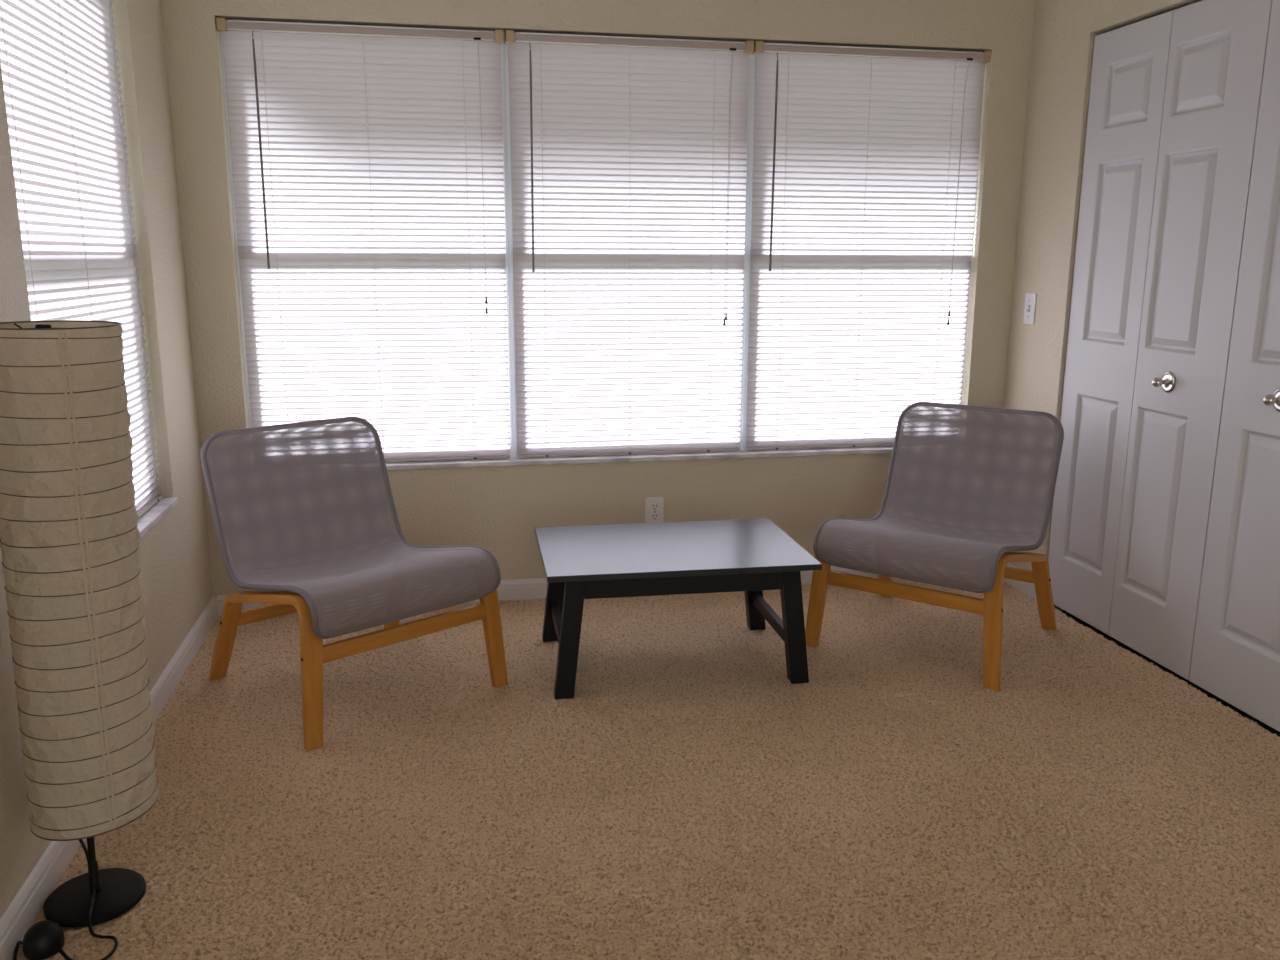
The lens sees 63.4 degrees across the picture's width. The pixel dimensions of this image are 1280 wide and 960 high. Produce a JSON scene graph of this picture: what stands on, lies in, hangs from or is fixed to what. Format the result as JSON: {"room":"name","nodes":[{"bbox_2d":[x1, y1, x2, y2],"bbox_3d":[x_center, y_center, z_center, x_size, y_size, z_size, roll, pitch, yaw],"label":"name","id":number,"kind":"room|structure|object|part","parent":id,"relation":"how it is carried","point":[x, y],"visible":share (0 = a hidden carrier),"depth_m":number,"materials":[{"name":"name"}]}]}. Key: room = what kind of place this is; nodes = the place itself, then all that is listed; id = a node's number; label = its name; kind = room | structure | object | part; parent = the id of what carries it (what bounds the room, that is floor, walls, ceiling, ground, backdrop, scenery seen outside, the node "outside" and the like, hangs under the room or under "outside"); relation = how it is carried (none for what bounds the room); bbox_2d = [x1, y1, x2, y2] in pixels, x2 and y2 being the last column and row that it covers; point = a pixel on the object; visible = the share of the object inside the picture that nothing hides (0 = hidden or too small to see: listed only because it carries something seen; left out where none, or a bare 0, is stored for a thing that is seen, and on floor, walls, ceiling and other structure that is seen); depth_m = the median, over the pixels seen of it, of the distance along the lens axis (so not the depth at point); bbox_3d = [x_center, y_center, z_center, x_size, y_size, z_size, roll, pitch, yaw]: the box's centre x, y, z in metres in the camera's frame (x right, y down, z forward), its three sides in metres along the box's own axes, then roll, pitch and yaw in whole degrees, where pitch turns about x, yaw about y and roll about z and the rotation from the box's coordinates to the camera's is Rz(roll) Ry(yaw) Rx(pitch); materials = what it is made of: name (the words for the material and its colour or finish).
{"room":"living room","nodes":[
{"label":"living room","id":0,"kind":"room"},
{"bbox_2d":[0,0,212,918],"bbox_3d":[-1.010,-0.031,0.523,0.115,2.490,6.200,-2,12,-11],"label":"wall","id":1,"kind":"structure","parent":0,"point":[176,576],"depth_m":3.12,"materials":[{"name":"beige paint"}]},
{"bbox_2d":[0,0,162,518],"bbox_3d":[-1.397,-0.575,2.605,0.048,1.494,0.990,-2,12,-11],"label":"window blind","id":2,"kind":"object","parent":1,"relation":"attached to","point":[58,59],"visible":0.62,"depth_m":2.59,"materials":[{"name":"white plastic"}]},
{"bbox_3d":[-1.320,-0.485,2.256,0.014,1.454,0.002,-2,12,-11],"label":"ladder cord","id":3,"kind":"part","parent":2,"relation":"part of","materials":[{"name":"grey fabric"}]},
{"bbox_3d":[-1.389,-0.562,2.611,0.014,1.454,0.002,-2,12,-11],"label":"ladder cord","id":4,"kind":"part","parent":2,"relation":"part of","materials":[{"name":"grey fabric"}]},
{"bbox_3d":[-1.464,-0.933,2.970,0.012,0.879,0.002,1,12,4],"label":"lift cord","id":5,"kind":"part","parent":2,"relation":"part of","materials":[{"name":"grey fabric"}]},
{"bbox_3d":[-1.469,-0.650,3.019,0.014,1.454,0.002,-2,12,-11],"label":"ladder cord","id":6,"kind":"part","parent":2,"relation":"part of","materials":[{"name":"grey fabric"}]},
{"bbox_3d":[-1.405,0.150,2.761,0.023,0.010,0.970,-2,12,-11],"label":"rail","id":7,"kind":"part","parent":2,"relation":"part of","materials":[{"name":"white plastic"}]},
{"bbox_2d":[0,596,217,959],"bbox_3d":[-0.952,1.103,0.779,0.013,0.086,6.200,-2,12,-11],"label":"baseboard","id":8,"kind":"structure","parent":1,"relation":"attached to","point":[21,914],"depth_m":2.16,"materials":[{"name":"white paint"}]},
{"bbox_2d":[124,335,152,506],"bbox_3d":[-1.444,-0.574,2.596,0.047,1.502,0.990,-2,12,-11],"label":"window","id":9,"kind":"structure","parent":1,"relation":"in","point":[133,335],"depth_m":3.17,"materials":[{"name":"white glass"}]},
{"bbox_3d":[-1.435,-0.224,2.674,0.018,0.742,0.966,-2,12,-11],"label":"sash","id":10,"kind":"part","parent":9,"relation":"part of","materials":[{"name":"white plastic"}]},
{"bbox_2d":[137,497,177,538],"bbox_3d":[-1.407,0.167,2.764,0.109,0.020,0.990,-2,12,-11],"label":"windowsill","id":11,"kind":"structure","parent":1,"relation":"attached to","point":[150,518],"depth_m":3.04,"materials":[{"name":"stone"}]},
{"bbox_2d":[161,0,1034,597],"bbox_3d":[-0.046,-0.744,3.846,3.288,2.490,0.115,-2,12,-11],"label":"wall","id":12,"kind":"structure","parent":0,"point":[497,509],"depth_m":3.81,"materials":[{"name":"beige paint"}]},
{"bbox_2d":[219,31,512,457],"bbox_3d":[-0.938,-0.806,3.683,0.936,1.502,0.047,-2,12,-11],"label":"window","id":13,"kind":"structure","parent":12,"relation":"in","point":[220,34],"depth_m":3.66,"materials":[{"name":"white plastic"}]},
{"bbox_2d":[216,17,509,464],"bbox_3d":[-0.929,-0.795,3.632,0.928,1.494,0.058,-2,12,-11],"label":"window blind","id":14,"kind":"object","parent":13,"relation":"attached to","point":[367,161],"visible":0.93,"depth_m":3.62,"materials":[{"name":"white plastic"}]},
{"bbox_3d":[-1.252,-0.768,3.571,0.003,1.454,0.014,-2,12,-9],"label":"ladder cord","id":15,"kind":"part","parent":14,"relation":"part of","materials":[{"name":"grey fabric"}]},
{"bbox_3d":[-0.927,-1.506,3.486,0.908,0.028,0.042,-2,12,-11],"label":"head rail","id":16,"kind":"part","parent":14,"relation":"part of","materials":[{"name":"white plastic"}]},
{"bbox_3d":[-0.932,-0.780,3.631,0.002,1.454,0.014,-2,12,-11],"label":"ladder cord","id":17,"kind":"part","parent":14,"relation":"part of","materials":[{"name":"grey fabric"}]},
{"bbox_3d":[-0.933,-0.072,3.798,0.908,0.010,0.023,-2,12,-11],"label":"rail","id":18,"kind":"part","parent":14,"relation":"part of","materials":[{"name":"white plastic"}]},
{"bbox_3d":[-0.608,-0.792,3.692,0.003,1.454,0.013,-2,12,-11],"label":"ladder cord","id":19,"kind":"part","parent":14,"relation":"part of","materials":[{"name":"grey fabric"}]},
{"bbox_3d":[-0.553,-1.061,3.638,0.007,0.905,0.012,-2,12,-11],"label":"lift cord","id":20,"kind":"part","parent":14,"relation":"part of","materials":[{"name":"grey fabric"}]},
{"bbox_2d":[217,555,985,615],"bbox_3d":[-0.038,0.405,4.030,3.032,0.086,0.013,-2,12,-11],"label":"baseboard","id":21,"kind":"structure","parent":12,"relation":"attached to","point":[533,588],"depth_m":3.95,"materials":[{"name":"white paint"}]},
{"bbox_2d":[253,444,965,473],"bbox_3d":[-0.045,-0.088,3.972,2.743,0.018,0.107,-2,12,-11],"label":"trim","id":22,"kind":"structure","parent":12,"relation":"attached to","point":[510,461],"depth_m":3.94,"materials":[{"name":"wood"}]},
{"bbox_2d":[504,32,750,457],"bbox_3d":[-0.042,-0.839,3.852,0.890,1.502,0.047,-2,12,-11],"label":"window","id":23,"kind":"structure","parent":12,"relation":"in","point":[506,51],"depth_m":3.79,"materials":[{"name":"white plastic"}]},
{"bbox_3d":[-0.042,-1.182,3.789,0.866,0.746,0.018,-2,12,-11],"label":"sash","id":24,"kind":"part","parent":23,"relation":"part of","materials":[{"name":"white plastic"}]},
{"bbox_3d":[-0.041,-0.487,3.917,0.866,0.742,0.018,-2,12,-11],"label":"sash","id":25,"kind":"part","parent":23,"relation":"part of","materials":[{"name":"white plastic"}]},
{"bbox_2d":[505,30,753,457],"bbox_3d":[-0.031,-0.828,3.801,0.882,1.494,0.058,-2,12,-11],"label":"window blind","id":26,"kind":"object","parent":23,"relation":"attached to","point":[629,154],"visible":1,"depth_m":3.80,"materials":[{"name":"white plastic"}]},
{"bbox_3d":[-0.345,-0.802,3.741,0.003,1.454,0.013,-2,12,-12],"label":"ladder cord","id":27,"kind":"part","parent":26,"relation":"part of","materials":[{"name":"grey fabric"}]},
{"bbox_3d":[-0.035,-0.105,3.967,0.862,0.010,0.023,-2,12,-11],"label":"rail","id":28,"kind":"part","parent":26,"relation":"part of","materials":[{"name":"white plastic"}]},
{"bbox_3d":[-0.036,-0.813,3.800,0.002,1.454,0.014,-2,12,-11],"label":"ladder cord","id":29,"kind":"part","parent":26,"relation":"part of","materials":[{"name":"grey fabric"}]},
{"bbox_3d":[-0.030,-1.539,3.654,0.862,0.028,0.042,-2,12,-11],"label":"head rail","id":30,"kind":"part","parent":26,"relation":"part of","materials":[{"name":"white plastic"}]},
{"bbox_3d":[0.267,-0.825,3.857,0.003,1.454,0.013,-2,12,-11],"label":"ladder cord","id":31,"kind":"part","parent":26,"relation":"part of","materials":[{"name":"grey fabric"}]},
{"bbox_3d":[0.325,-1.070,3.808,0.010,0.953,0.012,-2,12,-11],"label":"lift cord","id":32,"kind":"part","parent":26,"relation":"part of","materials":[{"name":"grey fabric"}]},
{"bbox_3d":[0.329,-1.079,3.807,0.002,0.933,0.012,-6,13,-25],"label":"lift cord","id":33,"kind":"part","parent":26,"relation":"part of","materials":[{"name":"grey fabric"}]},
{"bbox_2d":[645,497,663,522],"bbox_3d":[0.056,0.122,3.989,0.072,0.117,0.008,-2,12,-11],"label":"power outlet","id":34,"kind":"object","parent":12,"relation":"attached to","point":[654,506],"visible":0.91,"depth_m":3.99,"materials":[{"name":"white plastic"}]},
{"bbox_2d":[650,513,658,520],"bbox_3d":[0.057,0.141,3.992,0.034,0.034,0.004,-2,12,-11],"label":"receptacle","id":35,"kind":"object","parent":34,"relation":"attached to","point":[653,516],"depth_m":3.99,"materials":[{"name":"grey plastic"}]},
{"bbox_2d":[650,503,658,510],"bbox_3d":[0.057,0.103,3.984,0.034,0.034,0.004,-2,12,-11],"label":"receptacle","id":36,"kind":"object","parent":34,"relation":"attached to","point":[653,506],"depth_m":3.98,"materials":[{"name":"grey plastic"}]},
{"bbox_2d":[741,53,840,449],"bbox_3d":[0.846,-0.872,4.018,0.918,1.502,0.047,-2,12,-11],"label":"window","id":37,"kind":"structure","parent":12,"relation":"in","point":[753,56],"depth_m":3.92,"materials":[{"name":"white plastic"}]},
{"bbox_3d":[0.846,-0.872,4.018,0.918,1.502,0.047,-2,12,-11],"label":"frame","id":38,"kind":"part","parent":37,"relation":"part of","materials":[{"name":"white plastic"}]},
{"bbox_3d":[0.845,-1.215,3.956,0.894,0.746,0.018,-2,12,-11],"label":"sash","id":39,"kind":"part","parent":37,"relation":"part of","materials":[{"name":"white plastic"}]},
{"bbox_3d":[0.847,-0.520,4.084,0.894,0.742,0.018,-2,12,-11],"label":"sash","id":40,"kind":"part","parent":37,"relation":"part of","materials":[{"name":"white plastic"}]},
{"bbox_2d":[745,41,990,449],"bbox_3d":[0.859,-0.861,3.968,0.917,1.494,0.058,-2,12,-11],"label":"window blind","id":41,"kind":"object","parent":37,"relation":"attached to","point":[865,159],"visible":0.97,"depth_m":3.96,"materials":[{"name":"white plastic"}]},
{"bbox_3d":[0.539,-0.835,3.908,0.002,1.454,0.014,-2,12,-11],"label":"ladder cord","id":42,"kind":"part","parent":41,"relation":"part of","materials":[{"name":"grey fabric"}]},
{"bbox_3d":[0.855,-0.138,4.134,0.897,0.010,0.023,-2,12,-11],"label":"rail","id":43,"kind":"part","parent":41,"relation":"part of","materials":[{"name":"white plastic"}]},
{"bbox_3d":[0.853,-0.846,3.966,0.002,1.454,0.014,-2,12,-11],"label":"ladder cord","id":44,"kind":"part","parent":41,"relation":"part of","materials":[{"name":"grey fabric"}]},
{"bbox_3d":[0.861,-1.572,3.821,0.897,0.028,0.042,-2,12,-11],"label":"head rail","id":45,"kind":"part","parent":41,"relation":"part of","materials":[{"name":"white plastic"}]},
{"bbox_3d":[1.179,-0.858,4.028,0.003,1.454,0.013,-2,12,-9],"label":"ladder cord","id":46,"kind":"part","parent":41,"relation":"part of","materials":[{"name":"grey fabric"}]},
{"bbox_3d":[1.222,-1.099,3.978,0.012,0.961,0.012,-2,12,-11],"label":"lift cord","id":47,"kind":"part","parent":41,"relation":"part of","materials":[{"name":"grey fabric"}]},
{"bbox_3d":[1.223,-1.116,3.975,0.015,0.927,0.003,9,15,36],"label":"lift cord","id":48,"kind":"part","parent":41,"relation":"part of","materials":[{"name":"grey fabric"}]},
{"bbox_2d":[11,575,1279,959],"bbox_3d":[0.543,1.083,1.068,3.058,0.024,6.200,-2,12,-11],"label":"floor","id":49,"kind":"structure","parent":0,"point":[690,799],"depth_m":2.48,"materials":[{"name":"carpet"}]},
{"bbox_2d":[0,320,158,959],"bbox_3d":[-1.009,0.351,1.676,0.252,1.157,0.857,-2,12,-11],"label":"floor lamp","id":50,"kind":"object","parent":49,"relation":"on","point":[70,536],"visible":1,"depth_m":1.89,"materials":[{"name":"beige paper"}]},
{"bbox_2d":[35,324,51,327],"bbox_3d":[-1.068,-0.260,1.860,0.026,0.038,0.026,-2,12,-11],"label":"socket","id":51,"kind":"object","parent":50,"relation":"attached to","point":[37,325],"depth_m":1.85,"materials":[{"name":"black plastic"}]},
{"bbox_2d":[22,920,64,959],"bbox_3d":[-1.119,0.857,1.943,0.069,0.056,0.069,-2,12,-11],"label":"switch","id":52,"kind":"object","parent":50,"relation":"attached to","point":[44,939],"depth_m":1.92,"materials":[{"name":"black plastic"}]},
{"bbox_3d":[-1.008,0.825,1.729,0.178,0.203,0.748,-4,13,-18],"label":"power cord","id":53,"kind":"part","parent":50,"relation":"part of","materials":[{"name":"black plastic"}]},
{"bbox_2d":[200,416,507,751],"bbox_3d":[-0.867,0.247,3.108,0.652,0.760,0.716,-11,17,-42],"label":"armchair","id":54,"kind":"object","parent":49,"relation":"on","point":[284,598],"visible":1,"depth_m":3.13,"materials":[{"name":"grey fabric"}]},
{"bbox_3d":[-1.076,0.464,2.954,0.078,0.400,0.668,-11,17,-42],"label":"frame","id":55,"kind":"part","parent":54,"relation":"part of","materials":[{"name":"brown wood"}]},
{"bbox_3d":[-0.659,0.382,3.339,0.078,0.400,0.668,-11,17,-42],"label":"frame","id":56,"kind":"part","parent":54,"relation":"part of","materials":[{"name":"brown wood"}]},
{"bbox_2d":[534,518,821,698],"bbox_3d":[0.092,0.393,3.332,0.818,0.386,0.563,-2,12,-9],"label":"coffee table","id":57,"kind":"object","parent":49,"relation":"on","point":[750,556],"visible":1,"depth_m":3.15,"materials":[{"name":"black paint"}]},
{"bbox_3d":[-0.284,0.364,3.506,0.097,0.367,0.050,-2,12,-9],"label":"leg","id":58,"kind":"part","parent":57,"relation":"part of","materials":[{"name":"black paint"}]},
{"bbox_3d":[-0.207,0.462,3.053,0.096,0.367,0.050,-2,12,-9],"label":"leg","id":59,"kind":"part","parent":57,"relation":"part of","materials":[{"name":"black paint"}]},
{"bbox_3d":[0.392,0.343,3.616,0.096,0.367,0.050,-2,12,-9],"label":"leg","id":60,"kind":"part","parent":57,"relation":"part of","materials":[{"name":"black paint"}]},
{"bbox_3d":[0.469,0.441,3.163,0.097,0.367,0.050,-2,12,-9],"label":"leg","id":61,"kind":"part","parent":57,"relation":"part of","materials":[{"name":"black paint"}]},
{"bbox_2d":[805,402,1063,690],"bbox_3d":[1.012,0.169,3.501,0.652,0.760,0.716,9,15,35],"label":"armchair","id":62,"kind":"object","parent":49,"relation":"on","point":[992,570],"visible":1,"depth_m":3.56,"materials":[{"name":"grey fabric"}]},
{"bbox_3d":[0.778,0.309,3.702,0.078,0.400,0.668,9,15,35],"label":"frame","id":63,"kind":"part","parent":62,"relation":"part of","materials":[{"name":"brown wood"}]},
{"bbox_3d":[1.245,0.381,3.375,0.078,0.400,0.668,9,15,35],"label":"frame","id":64,"kind":"part","parent":62,"relation":"part of","materials":[{"name":"brown wood"}]},
{"bbox_2d":[993,0,1201,609],"bbox_3d":[2.106,-0.146,1.108,0.115,2.490,6.200,-2,12,-11],"label":"wall","id":65,"kind":"structure","parent":0,"point":[1064,31],"depth_m":3.81,"materials":[{"name":"beige paint"}]},
{"bbox_2d":[1004,563,1036,598],"bbox_3d":[1.491,0.387,4.140,0.013,0.086,0.368,-2,12,-11],"label":"baseboard","id":66,"kind":"structure","parent":65,"relation":"attached to","point":[1026,587],"depth_m":4.06,"materials":[{"name":"white paint"}]},
{"bbox_2d":[1023,293,1036,324],"bbox_3d":[1.484,-0.654,3.961,0.017,0.117,0.072,-2,12,-11],"label":"light switch","id":67,"kind":"object","parent":65,"relation":"attached to","point":[1030,298],"visible":1,"depth_m":3.96,"materials":[{"name":"white plastic"}]},
{"bbox_2d":[1048,0,1271,679],"bbox_3d":[1.613,-0.448,3.371,0.089,2.014,0.790,-2,12,-11],"label":"door","id":68,"kind":"structure","parent":65,"relation":"in","point":[1173,109],"depth_m":3.30,"materials":[{"name":"grey paint"}]},
{"bbox_3d":[1.603,-0.490,3.567,0.034,2.014,0.391,-2,12,-11],"label":"panel","id":69,"kind":"part","parent":68,"relation":"part of","materials":[{"name":"grey paint"}]},
{"bbox_3d":[1.626,-0.305,3.238,0.055,0.067,0.067,-2,12,-11],"label":"knob","id":70,"kind":"part","parent":68,"relation":"part of","materials":[{"name":"silver metal"}]},
{"bbox_2d":[1189,0,1279,731],"bbox_3d":[1.763,-0.281,2.603,0.089,2.014,0.802,-2,12,-11],"label":"door","id":71,"kind":"structure","parent":65,"relation":"in","point":[1236,652],"depth_m":2.91,"materials":[{"name":"grey paint"}]},
{"bbox_3d":[1.711,-0.216,2.802,0.055,0.067,0.067,-2,12,-11],"label":"knob","id":72,"kind":"part","parent":71,"relation":"part of","materials":[{"name":"silver metal"}]},
{"bbox_2d":[1059,610,1279,736],"bbox_3d":[0.563,1.226,1.102,3.328,0.200,6.430,-2,12,-11],"label":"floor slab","id":73,"kind":"structure","parent":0,"point":[1210,695],"depth_m":3.38,"materials":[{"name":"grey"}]}
]}

